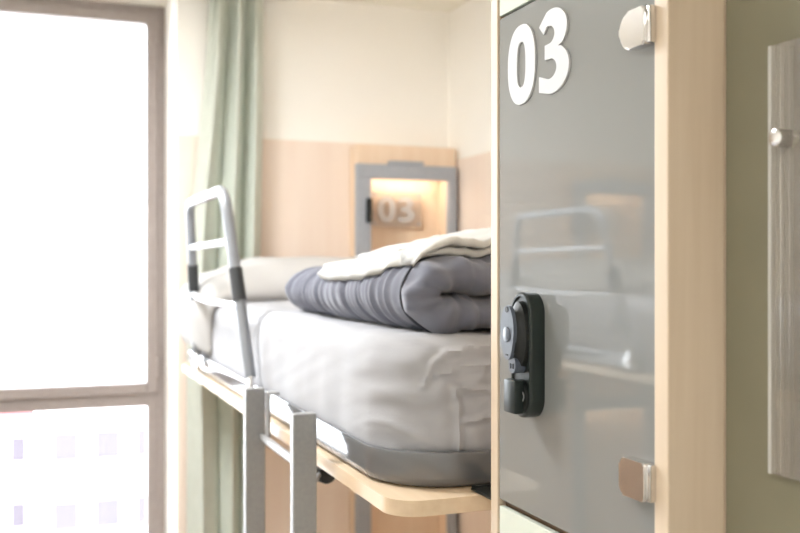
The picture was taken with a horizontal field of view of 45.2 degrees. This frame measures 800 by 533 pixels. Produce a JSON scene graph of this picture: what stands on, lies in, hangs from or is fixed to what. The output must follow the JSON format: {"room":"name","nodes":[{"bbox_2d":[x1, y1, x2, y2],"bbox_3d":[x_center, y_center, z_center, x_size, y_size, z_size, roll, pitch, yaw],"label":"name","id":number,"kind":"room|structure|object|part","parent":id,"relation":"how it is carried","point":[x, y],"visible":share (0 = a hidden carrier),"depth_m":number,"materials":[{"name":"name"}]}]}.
{"room":"dormitory","nodes":[
{"label":"dormitory","id":0,"kind":"room"},
{"bbox_2d":[90,0,468,12],"bbox_3d":[-0.388,-0.988,0.922,3.130,0.100,5.400,0,0,-21],"label":"ceiling","id":1,"kind":"structure","parent":0,"point":[448,6],"depth_m":3.42,"materials":[{"name":"white paint"}]},
{"bbox_2d":[187,0,263,532],"bbox_3d":[-0.546,0.321,3.192,0.351,2.518,0.116,0,0,-21],"label":"curtain","id":2,"kind":"object","parent":1,"relation":"hanging from","point":[229,150],"visible":0.55,"depth_m":3.18,"materials":[{"name":"green fabric"}]},
{"bbox_2d":[165,0,448,532],"bbox_3d":[-1.268,0.341,3.235,3.130,2.558,0.450,0,0,-21],"label":"wall","id":3,"kind":"structure","parent":0,"point":[334,71],"depth_m":3.39,"materials":[{"name":"beige paint"}]},
{"bbox_2d":[0,0,164,532],"bbox_3d":[-1.307,0.156,3.323,0.961,2.188,0.079,0,0,-21],"label":"window","id":4,"kind":"structure","parent":3,"relation":"in","point":[150,393],"depth_m":3.44,"materials":[{"name":"beige metal"}]},
{"bbox_3d":[-1.308,0.838,3.328,0.905,0.735,0.048,0,0,-21],"label":"sash","id":5,"kind":"part","parent":4,"relation":"part of","materials":[{"name":"beige metal"}]},
{"bbox_2d":[177,135,443,532],"bbox_3d":[-0.279,0.592,3.365,0.989,2.057,0.012,0,0,-21],"label":"wall panel","id":6,"kind":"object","parent":3,"relation":"attached to","point":[305,208],"depth_m":3.32,"materials":[{"name":"brown wood"}]},
{"bbox_2d":[449,0,490,159],"bbox_3d":[0.605,0.341,2.573,0.100,2.558,2.120,0,0,-21],"label":"wall","id":7,"kind":"structure","parent":0,"point":[470,22],"depth_m":3.38,"materials":[{"name":"beige paint"}]},
{"bbox_2d":[183,186,490,516],"bbox_3d":[0.091,0.071,2.291,1.033,0.511,1.982,0,0,-21],"label":"bunk bed","id":8,"kind":"object","parent":7,"relation":"attached to","point":[404,483],"visible":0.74,"depth_m":1.43,"materials":[{"name":"brown wood"}]},
{"bbox_3d":[-0.465,0.032,2.384,0.061,0.434,0.751,0,0,-21],"label":"guard rail","id":9,"kind":"part","parent":8,"relation":"part of","materials":[{"name":"grey metal"}]},
{"bbox_2d":[188,348,490,486],"bbox_3d":[0.103,0.280,2.330,0.965,0.050,1.884,0,0,-21],"label":"tray","id":10,"kind":"object","parent":8,"relation":"on","point":[360,463],"depth_m":1.39,"materials":[{"name":"grey metal"}]},
{"bbox_2d":[200,300,490,451],"bbox_3d":[0.103,0.193,2.322,0.952,0.204,1.870,0,0,-21],"label":"mattress","id":11,"kind":"object","parent":8,"relation":"on","point":[382,385],"visible":0.3,"depth_m":1.41,"materials":[{"name":"white fabric"}]},
{"bbox_2d":[175,256,356,355],"bbox_3d":[-0.256,0.105,2.940,0.831,0.282,0.443,0,0,-21],"label":"pillow","id":12,"kind":"object","parent":11,"relation":"on","point":[265,278],"visible":0.41,"depth_m":2.70,"materials":[{"name":"white fabric"}]},
{"bbox_2d":[285,254,490,333],"bbox_3d":[0.173,0.035,1.848,0.642,0.142,0.819,0,0,-21],"label":"duvet","id":13,"kind":"object","parent":11,"relation":"on","point":[441,294],"visible":0.37,"depth_m":1.43,"materials":[{"name":"grey fabric"}]},
{"bbox_2d":[317,228,490,280],"bbox_3d":[0.161,-0.021,1.800,0.580,0.094,0.640,0,0,-21],"label":"blanket","id":14,"kind":"object","parent":13,"relation":"on","point":[469,243],"visible":0.33,"depth_m":1.52,"materials":[{"name":"beige fabric"}]},
{"bbox_2d":[456,151,490,532],"bbox_3d":[0.554,0.619,2.548,0.012,2.003,2.108,0,0,-21],"label":"trim","id":15,"kind":"structure","parent":7,"relation":"attached to","point":[473,172],"depth_m":3.31,"materials":[{"name":"brown wood"}]},
{"bbox_2d":[726,0,799,532],"bbox_3d":[1.154,0.341,-0.021,0.918,2.558,2.340,0,0,-21],"label":"wall","id":16,"kind":"structure","parent":0,"point":[758,500],"depth_m":0.88,"materials":[{"name":"green paint"}]},
{"bbox_2d":[768,37,799,480],"bbox_3d":[0.382,-0.006,0.686,0.022,0.376,0.340,0,0,-21],"label":"panel","id":17,"kind":"object","parent":16,"relation":"attached to","point":[784,57],"visible":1,"depth_m":0.83,"materials":[{"name":"clear acrylic"},{"name":"frosted acrylic edge"},{"name":"satin chrome"}]},
{"bbox_3d":[-0.388,1.670,0.922,3.130,0.100,5.400,0,0,-21],"label":"floor","id":18,"kind":"structure","parent":0,"visible":0},
{"bbox_2d":[244,387,334,532],"bbox_3d":[-0.191,0.926,1.699,0.096,1.388,0.385,0,0,-21],"label":"ladder","id":19,"kind":"object","parent":18,"relation":"on","point":[305,473],"visible":0.84,"depth_m":1.70,"materials":[{"name":"grey metal"}]},
{"bbox_3d":[-0.282,0.927,1.858,0.038,1.385,0.022,0,0,-21],"label":"rail","id":20,"kind":"part","parent":19,"relation":"part of","materials":[{"name":"grey metal"}]},
{"bbox_3d":[-0.199,0.328,1.674,0.014,0.014,0.300,0,0,-21],"label":"tie rod","id":21,"kind":"part","parent":19,"relation":"part of","materials":[{"name":"grey metal"}]},
{"bbox_3d":[-0.153,0.926,1.519,0.038,1.388,0.022,0,0,-21],"label":"rail","id":22,"kind":"part","parent":19,"relation":"part of","materials":[{"name":"grey metal"}]},
{"bbox_2d":[349,144,456,532],"bbox_3d":[0.014,0.599,3.398,0.381,2.043,0.130,0,0,-21],"label":"tall cabinet","id":23,"kind":"object","parent":18,"relation":"on","point":[398,194],"visible":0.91,"depth_m":3.41,"materials":[{"name":"brown wood"}]},
{"bbox_2d":[491,0,725,532],"bbox_3d":[0.568,0.342,1.209,0.898,2.556,0.370,0,0,-21],"label":"tall cabinet","id":24,"kind":"object","parent":18,"relation":"on","point":[608,117],"visible":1,"depth_m":0.98,"materials":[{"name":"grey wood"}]},
{"bbox_3d":[0.523,0.342,1.379,0.862,2.556,0.019,0,0,-21],"label":"panel","id":25,"kind":"part","parent":24,"relation":"part of","materials":[{"name":"brown wood"}]},
{"bbox_3d":[0.126,0.076,1.117,0.004,0.063,0.033,0,0,-21],"label":"handle plate","id":26,"kind":"part","parent":24,"relation":"part of","materials":[{"name":"metal"}]},
{"bbox_3d":[0.132,0.151,1.119,0.012,0.039,0.029,0,0,-21],"label":"key knob","id":27,"kind":"part","parent":24,"relation":"part of","materials":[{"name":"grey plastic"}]},
{"bbox_3d":[0.188,-0.617,1.065,0.008,0.602,0.326,0,0,-21],"label":"glass door","id":28,"kind":"part","parent":24,"relation":"part of","materials":[{"name":"white glass"}]},
{"bbox_3d":[0.188,0.931,1.065,0.008,1.258,0.326,0,0,-21],"label":"glass door","id":29,"kind":"part","parent":24,"relation":"part of","materials":[{"name":"white"}]},
{"bbox_3d":[0.188,-0.009,1.065,0.008,0.606,0.326,0,0,-21],"label":"glass door","id":30,"kind":"part","parent":24,"relation":"part of","materials":[{"name":"grey glass"}]},
{"bbox_3d":[0.275,0.342,0.910,0.064,2.556,0.022,0,0,-21],"label":"panel","id":31,"kind":"part","parent":24,"relation":"part of","materials":[{"name":"brown wood"}]},
{"bbox_3d":[0.677,0.342,1.064,0.798,2.556,0.022,0,0,-21],"label":"panel","id":32,"kind":"part","parent":24,"relation":"part of","materials":[{"name":"brown wood"}]},
{"label":"outside","id":33,"kind":"structure","parent":0,"visible":0},
{"bbox_2d":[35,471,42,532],"bbox_3d":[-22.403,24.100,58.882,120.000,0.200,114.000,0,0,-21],"label":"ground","id":34,"kind":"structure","parent":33,"point":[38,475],"depth_m":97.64,"materials":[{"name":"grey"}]},
{"bbox_2d":[0,375,36,532],"bbox_3d":[-20.454,15.025,47.855,4.800,17.950,10.600,0,0,-21],"label":"apartment building","id":35,"kind":"structure","parent":34,"relation":"on","point":[17,430],"depth_m":43.66,"materials":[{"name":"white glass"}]},
{"bbox_3d":[-17.341,11.300,43.609,0.660,1.160,0.050,0,0,-21],"label":"pane","id":36,"kind":"part","parent":35,"relation":"part of","materials":[{"name":"clear glass"}]},
{"bbox_3d":[-17.341,8.300,43.609,0.660,1.160,0.050,0,0,-21],"label":"pane","id":37,"kind":"part","parent":35,"relation":"part of","materials":[{"name":"clear glass"}]},
{"bbox_2d":[37,367,145,532],"bbox_3d":[-14.620,14.775,46.864,5.800,18.450,10.600,0,0,-21],"label":"apartment building","id":38,"kind":"structure","parent":34,"relation":"on","point":[94,460],"depth_m":42.06,"materials":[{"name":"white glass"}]},
{"bbox_3d":[-14.436,10.800,41.505,1.060,1.260,0.050,0,0,-21],"label":"pane","id":39,"kind":"part","parent":38,"relation":"part of","materials":[{"name":"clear glass"}]},
{"bbox_3d":[-14.436,7.800,41.505,1.060,1.260,0.050,0,0,-21],"label":"pane","id":40,"kind":"part","parent":38,"relation":"part of","materials":[{"name":"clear glass"}]},
{"bbox_3d":[-12.816,10.800,42.121,1.060,1.260,0.050,0,0,-21],"label":"pane","id":41,"kind":"part","parent":38,"relation":"part of","materials":[{"name":"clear glass"}]},
{"bbox_3d":[-12.816,7.800,42.121,1.060,1.260,0.050,0,0,-21],"label":"pane","id":42,"kind":"part","parent":38,"relation":"part of","materials":[{"name":"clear glass"}]},
{"bbox_3d":[-11.196,10.800,42.737,1.060,1.260,0.050,0,0,-21],"label":"pane","id":43,"kind":"part","parent":38,"relation":"part of","materials":[{"name":"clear glass"}]},
{"bbox_3d":[-11.196,7.800,42.737,1.060,1.260,0.050,0,0,-21],"label":"pane","id":44,"kind":"part","parent":38,"relation":"part of","materials":[{"name":"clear glass"}]}
]}

